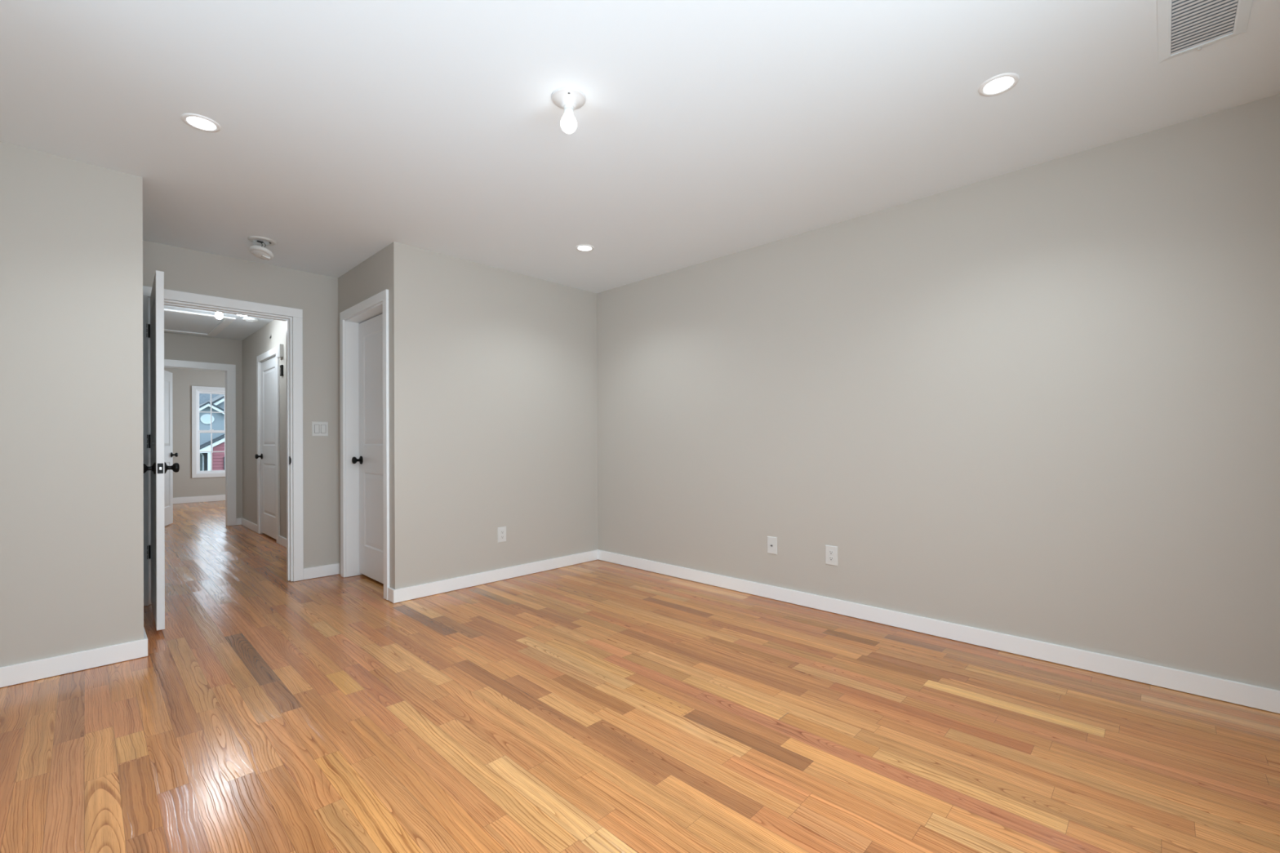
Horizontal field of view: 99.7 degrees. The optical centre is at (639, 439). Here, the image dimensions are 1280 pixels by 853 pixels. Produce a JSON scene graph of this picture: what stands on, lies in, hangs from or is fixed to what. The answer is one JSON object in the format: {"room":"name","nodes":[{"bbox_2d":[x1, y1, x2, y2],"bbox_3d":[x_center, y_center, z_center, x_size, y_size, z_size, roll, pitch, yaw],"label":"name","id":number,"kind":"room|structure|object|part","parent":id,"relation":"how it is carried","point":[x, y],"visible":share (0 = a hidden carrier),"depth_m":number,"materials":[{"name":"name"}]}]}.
{"room":"empty bedroom","nodes":[
{"label":"empty bedroom","id":0,"kind":"room"},
{"bbox_2d":[0,141,143,666],"bbox_3d":[-4.620,-0.099,4.207,5.030,2.440,0.820,0,0,44],"label":"wall","id":1,"kind":"structure","parent":0,"point":[72,457],"depth_m":2.56,"materials":[{"name":"grey paint"}]},
{"bbox_2d":[0,627,147,687],"bbox_3d":[-3.213,1.064,2.854,1.169,0.088,0.835,0,0,44],"label":"baseboard","id":2,"kind":"structure","parent":1,"relation":"attached to","point":[29,671],"depth_m":2.56,"materials":[{"name":"white paint"}]},
{"bbox_2d":[164,367,225,503],"bbox_3d":[-8.318,-0.066,9.665,0.120,2.440,4.280,0,0,44],"label":"wall","id":3,"kind":"structure","parent":0,"point":[183,380],"depth_m":9.73,"materials":[{"name":"grey paint"}]},
{"bbox_2d":[173,494,225,503],"bbox_3d":[-8.263,1.098,9.615,0.015,0.108,4.280,0,0,44],"label":"baseboard","id":4,"kind":"structure","parent":3,"relation":"attached to","point":[221,497],"depth_m":9.84,"materials":[{"name":"white paint"}]},
{"bbox_2d":[191,386,225,478],"bbox_3d":[-7.884,-0.131,10.093,0.128,1.670,0.778,0,0,44],"label":"window","id":5,"kind":"structure","parent":3,"relation":"in","point":[196,390],"depth_m":9.87,"materials":[{"name":"white paint"}]},
{"bbox_3d":[-7.871,0.226,10.082,0.035,0.781,0.608,0,0,44],"label":"sash","id":6,"kind":"part","parent":5,"relation":"part of","materials":[{"name":"glass"}]},
{"bbox_3d":[-7.902,-0.503,10.110,0.035,0.756,0.608,0,0,44],"label":"sash","id":7,"kind":"part","parent":5,"relation":"part of","materials":[{"name":"glass"}]},
{"bbox_2d":[164,332,242,518],"bbox_3d":[-5.534,-0.087,6.963,0.120,2.440,4.280,0,0,44],"label":"wall","id":8,"kind":"structure","parent":0,"point":[181,347],"depth_m":7.00,"materials":[{"name":"grey paint"}]},
{"bbox_2d":[164,369,177,525],"bbox_3d":[-6.131,0.116,6.920,0.173,2.015,0.745,0,0,-27],"label":"door","id":9,"kind":"structure","parent":8,"relation":"in","point":[168,414],"depth_m":7.11,"materials":[{"name":"white paint"}]},
{"bbox_2d":[164,359,235,525],"bbox_3d":[-5.682,0.078,6.796,0.138,2.107,0.945,0,0,44],"label":"door frame","id":10,"kind":"structure","parent":8,"relation":"attached to","point":[229,370],"depth_m":7.04,"materials":[{"name":"white paint"}]},
{"bbox_2d":[142,240,338,568],"bbox_3d":[-2.332,-0.109,4.696,0.120,2.440,3.070,0,0,44],"label":"wall","id":11,"kind":"structure","parent":0,"point":[185,270],"depth_m":4.30,"materials":[{"name":"grey paint"}]},
{"bbox_2d":[142,285,303,606],"bbox_3d":[-3.047,0.045,3.958,0.158,2.131,0.970,0,0,44],"label":"door frame","id":12,"kind":"structure","parent":11,"relation":"attached to","point":[294,322],"depth_m":4.21,"materials":[{"name":"white paint"}]},
{"bbox_2d":[143,270,179,630],"bbox_3d":[-2.991,0.065,3.343,0.173,2.034,0.810,0,0,-44],"label":"door","id":13,"kind":"structure","parent":12,"relation":"attached to","point":[157,468],"depth_m":3.07,"materials":[{"name":"white paint"}]},
{"bbox_3d":[-2.804,0.167,3.061,0.052,0.057,0.057,0,0,-44],"label":"knob","id":14,"kind":"part","parent":13,"relation":"part of","materials":[{"name":"black metal"}]},
{"bbox_3d":[-2.717,0.166,3.058,0.025,0.058,0.002,0,0,-44],"label":"latch plate","id":15,"kind":"part","parent":13,"relation":"part of","materials":[{"name":"metal"}]},
{"bbox_3d":[-2.717,0.166,3.145,0.052,0.057,0.057,0,0,-44],"label":"knob","id":16,"kind":"part","parent":13,"relation":"part of","materials":[{"name":"black metal"}]},
{"bbox_2d":[311,421,328,435],"bbox_3d":[-2.577,-0.082,4.350,0.011,0.117,0.117,0,0,44],"label":"light switch","id":17,"kind":"object","parent":11,"relation":"attached to","point":[318,428],"visible":1,"depth_m":4.35,"materials":[{"name":"white plastic"}]},
{"bbox_2d":[303,563,339,579],"bbox_3d":[-2.566,1.065,4.350,0.015,0.088,0.258,0,0,44],"label":"baseboard","id":18,"kind":"structure","parent":11,"relation":"attached to","point":[331,569],"depth_m":4.34,"materials":[{"name":"white paint"}]},
{"bbox_2d":[242,246,386,574],"bbox_3d":[-3.457,-0.102,5.491,4.910,2.440,0.140,0,0,44],"label":"wall","id":19,"kind":"structure","parent":0,"point":[258,343],"depth_m":5.75,"materials":[{"name":"grey paint"}]},
{"bbox_2d":[235,517,286,547],"bbox_3d":[-3.939,1.076,5.814,3.756,0.088,0.070,0,0,44],"label":"baseboard","id":20,"kind":"structure","parent":19,"relation":"attached to","point":[282,540],"depth_m":6.68,"materials":[{"name":"white paint"}]},
{"bbox_2d":[254,356,276,539],"bbox_3d":[-4.223,0.098,6.120,0.809,2.008,0.104,0,0,44],"label":"door","id":21,"kind":"structure","parent":19,"relation":"in","point":[268,523],"depth_m":6.15,"materials":[{"name":"white paint"}]},
{"bbox_2d":[256,346,279,543],"bbox_3d":[-4.184,0.064,6.170,1.000,2.116,0.138,0,0,44],"label":"door frame","id":22,"kind":"structure","parent":19,"relation":"attached to","point":[271,353],"depth_m":6.07,"materials":[{"name":"white paint"}]},
{"bbox_2d":[276,343,283,358],"bbox_3d":[-3.803,-0.929,5.702,0.124,0.136,0.036,0,0,44],"label":"door chime","id":23,"kind":"object","parent":19,"relation":"attached to","point":[279,347],"visible":1,"depth_m":5.67,"materials":[{"name":"white plastic"}]},
{"bbox_2d":[280,364,283,376],"bbox_3d":[-3.779,-0.723,5.691,0.068,0.116,0.020,0,0,44],"label":"thermostat","id":24,"kind":"object","parent":19,"relation":"attached to","point":[281,366],"visible":1,"depth_m":5.67,"materials":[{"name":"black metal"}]},
{"bbox_2d":[339,288,389,599],"bbox_3d":[-2.024,0.040,4.087,0.961,2.131,0.158,0,0,44],"label":"door frame","id":25,"kind":"structure","parent":19,"relation":"attached to","point":[377,304],"depth_m":4.33,"materials":[{"name":"white paint"}]},
{"bbox_2d":[351,313,383,583],"bbox_3d":[-2.009,0.072,4.102,0.815,2.026,0.104,0,0,44],"label":"door","id":26,"kind":"structure","parent":19,"relation":"in","point":[371,331],"depth_m":4.21,"materials":[{"name":"white paint"}]},
{"bbox_3d":[-2.278,0.169,4.327,0.057,0.057,0.052,0,0,44],"label":"knob","id":27,"kind":"part","parent":26,"relation":"part of","materials":[{"name":"black metal"}]},
{"bbox_2d":[386,241,597,589],"bbox_3d":[-1.068,-0.117,4.341,0.120,2.440,1.819,0,0,44],"label":"wall","id":28,"kind":"structure","parent":0,"point":[492,371],"depth_m":4.13,"materials":[{"name":"grey paint"}]},
{"bbox_2d":[387,550,597,603],"bbox_3d":[-1.055,1.057,4.310,0.100,0.088,1.819,0,0,44],"label":"baseboard","id":29,"kind":"structure","parent":28,"relation":"attached to","point":[398,595],"depth_m":4.11,"materials":[{"name":"white paint"}]},
{"bbox_2d":[497,526,506,542],"bbox_3d":[-1.079,0.748,4.231,0.009,0.118,0.074,0,0,44],"label":"wall outlet","id":30,"kind":"object","parent":28,"relation":"attached to","point":[501,531],"visible":1,"depth_m":4.23,"materials":[{"name":"white plastic"}]},
{"bbox_2d":[0,500,1279,852],"bbox_3d":[-3.598,1.178,5.071,13.320,0.120,4.660,0,0,44],"label":"floor","id":31,"kind":"structure","parent":0,"point":[596,706],"depth_m":1.99,"materials":[{"name":"brown wood"}]},
{"bbox_2d":[0,0,1279,340],"bbox_3d":[-3.589,-1.382,5.085,13.340,0.120,4.620,0,0,44],"label":"ceiling","id":32,"kind":"structure","parent":0,"point":[706,130],"depth_m":2.19,"materials":[{"name":"white paint"}]},
{"bbox_2d":[164,308,235,336],"bbox_3d":[-5.154,-1.304,6.047,1.365,0.016,0.800,0,0,44],"label":"attic hatch","id":33,"kind":"object","parent":32,"relation":"attached to","point":[175,321],"visible":0.51,"depth_m":6.07,"materials":[{"name":"white paint"}]},
{"bbox_3d":[-5.154,-1.310,6.047,1.195,0.004,0.630,0,0,44],"label":"hatch panel","id":34,"kind":"part","parent":33,"relation":"part of","materials":[{"name":"white paint"}]},
{"bbox_2d":[181,113,221,132],"bbox_3d":[-1.855,-1.336,2.283,0.132,0.006,0.132,0,0,44],"label":"recessed light","id":35,"kind":"object","parent":32,"relation":"in","point":[198,122],"visible":1,"depth_m":2.28,"materials":[{"name":"white paint"}]},
{"bbox_2d":[186,116,215,129],"bbox_3d":[-1.855,-1.336,2.283,0.096,0.002,0.096,0,0,44],"label":"diffuser","id":36,"kind":"object","parent":35,"relation":"attached to","point":[197,122],"depth_m":2.28,"materials":[{"name":"white plastic"}]},
{"bbox_2d":[214,311,223,319],"bbox_3d":[-4.151,-1.251,5.324,0.132,0.136,0.132,0,0,44],"label":"lampholder","id":37,"kind":"object","parent":32,"relation":"attached to","point":[218,315],"visible":0.32,"depth_m":5.30,"materials":[{"name":"white plastic"}]},
{"bbox_2d":[242,316,257,322],"bbox_3d":[-4.243,-1.297,5.876,0.140,0.039,0.140,0,0,44],"label":"ceiling light","id":38,"kind":"object","parent":32,"relation":"attached to","point":[245,318],"visible":1,"depth_m":5.84,"materials":[{"name":"white plastic"}]},
{"bbox_2d":[247,235,276,260],"bbox_3d":[-2.531,-1.269,3.619,0.162,0.125,0.162,0,0,44],"label":"smoke detector","id":39,"kind":"object","parent":32,"relation":"attached to","point":[260,251],"visible":1,"depth_m":3.59,"materials":[{"name":"white plastic"}]},
{"bbox_3d":[-2.514,-1.220,3.626,0.036,0.014,0.048,-12,-22,41],"label":"battery door","id":40,"kind":"part","parent":39,"relation":"part of","materials":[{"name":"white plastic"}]},
{"bbox_2d":[551,87,585,133],"bbox_3d":[-0.282,-1.279,2.132,0.132,0.136,0.132,0,0,44],"label":"lampholder","id":41,"kind":"object","parent":32,"relation":"attached to","point":[568,99],"visible":1,"depth_m":2.11,"materials":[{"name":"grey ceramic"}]},
{"bbox_3d":[-0.281,-1.246,2.132,0.065,0.070,0.065,0,0,44],"label":"light bulb","id":42,"kind":"part","parent":41,"relation":"part of","materials":[{"name":"white glass"}]},
{"bbox_2d":[575,244,594,251],"bbox_3d":[-0.388,-1.339,3.784,0.132,0.006,0.132,0,0,44],"label":"recessed light","id":43,"kind":"object","parent":32,"relation":"in","point":[583,247],"visible":1,"depth_m":3.77,"materials":[{"name":"white paint"}]},
{"bbox_2d":[577,245,591,250],"bbox_3d":[-0.388,-1.339,3.784,0.096,0.002,0.096,0,0,44],"label":"diffuser","id":44,"kind":"object","parent":43,"relation":"attached to","point":[580,247],"depth_m":3.78,"materials":[{"name":"white plastic"}]},
{"bbox_2d":[977,72,1019,96],"bbox_3d":[1.370,-1.352,2.063,0.132,0.006,0.132,0,0,44],"label":"recessed light","id":45,"kind":"object","parent":32,"relation":"in","point":[1003,82],"visible":1,"depth_m":2.06,"materials":[{"name":"white paint"}]},
{"bbox_2d":[983,76,1013,93],"bbox_3d":[1.370,-1.353,2.063,0.096,0.002,0.096,0,0,44],"label":"diffuser","id":46,"kind":"object","parent":45,"relation":"attached to","point":[995,85],"depth_m":2.06,"materials":[{"name":"white plastic"}]},
{"bbox_2d":[1157,0,1252,62],"bbox_3d":[1.796,-1.349,1.720,0.211,0.018,0.423,0,0,44],"label":"ceiling vent","id":47,"kind":"object","parent":32,"relation":"in","point":[1184,26],"visible":1,"depth_m":1.75,"materials":[{"name":"white metal"}]},
{"bbox_3d":[1.929,-1.345,1.858,0.090,0.010,0.012,0,0,44],"label":"damper lever","id":48,"kind":"part","parent":47,"relation":"part of","materials":[{"name":"white plastic"}]},
{"bbox_2d":[596,93,1279,690],"bbox_3d":[-2.057,-0.105,6.653,13.300,2.440,0.120,0,0,44],"label":"wall","id":49,"kind":"structure","parent":0,"point":[1041,402],"depth_m":2.75,"materials":[{"name":"grey paint"}]},
{"bbox_2d":[767,536,777,555],"bbox_3d":[0.900,0.727,3.688,0.074,0.118,0.016,0,0,44],"label":"cable plate","id":50,"kind":"object","parent":49,"relation":"attached to","point":[771,541],"visible":1,"depth_m":3.69,"materials":[{"name":"white plastic"}]},
{"bbox_2d":[825,545,837,566],"bbox_3d":[1.204,0.733,3.398,0.080,0.122,0.009,0,0,44],"label":"wall outlet","id":51,"kind":"object","parent":49,"relation":"attached to","point":[831,552],"visible":1,"depth_m":3.39,"materials":[{"name":"white plastic"}]},
{"bbox_2d":[596,549,1279,713],"bbox_3d":[1.098,1.044,3.498,4.150,0.088,0.015,0,0,44],"label":"baseboard","id":52,"kind":"structure","parent":49,"relation":"attached to","point":[1262,698],"depth_m":2.75,"materials":[{"name":"white paint"}]},
{"label":"outside","id":53,"kind":"structure","parent":0,"visible":0},
{"bbox_3d":[-22.964,4.600,36.246,56.500,0.200,100.000,0,0,44],"label":"lawn","id":54,"kind":"structure","parent":53,"visible":0},
{"bbox_2d":[199,393,224,471],"bbox_3d":[-28.088,0.333,36.335,19.070,8.385,11.000,0,0,44],"label":"house","id":55,"kind":"structure","parent":54,"relation":"on","point":[217,400],"depth_m":29.79,"materials":[{"name":"grey plastic"}]},
{"bbox_2d":[200,413,213,423],"bbox_3d":[-23.925,-1.113,29.854,0.050,0.550,0.600,0,0,44],"label":"gable vent","id":56,"kind":"object","parent":55,"relation":"attached to","point":[204,418],"depth_m":29.83,"materials":[{"name":"white"}]}
]}

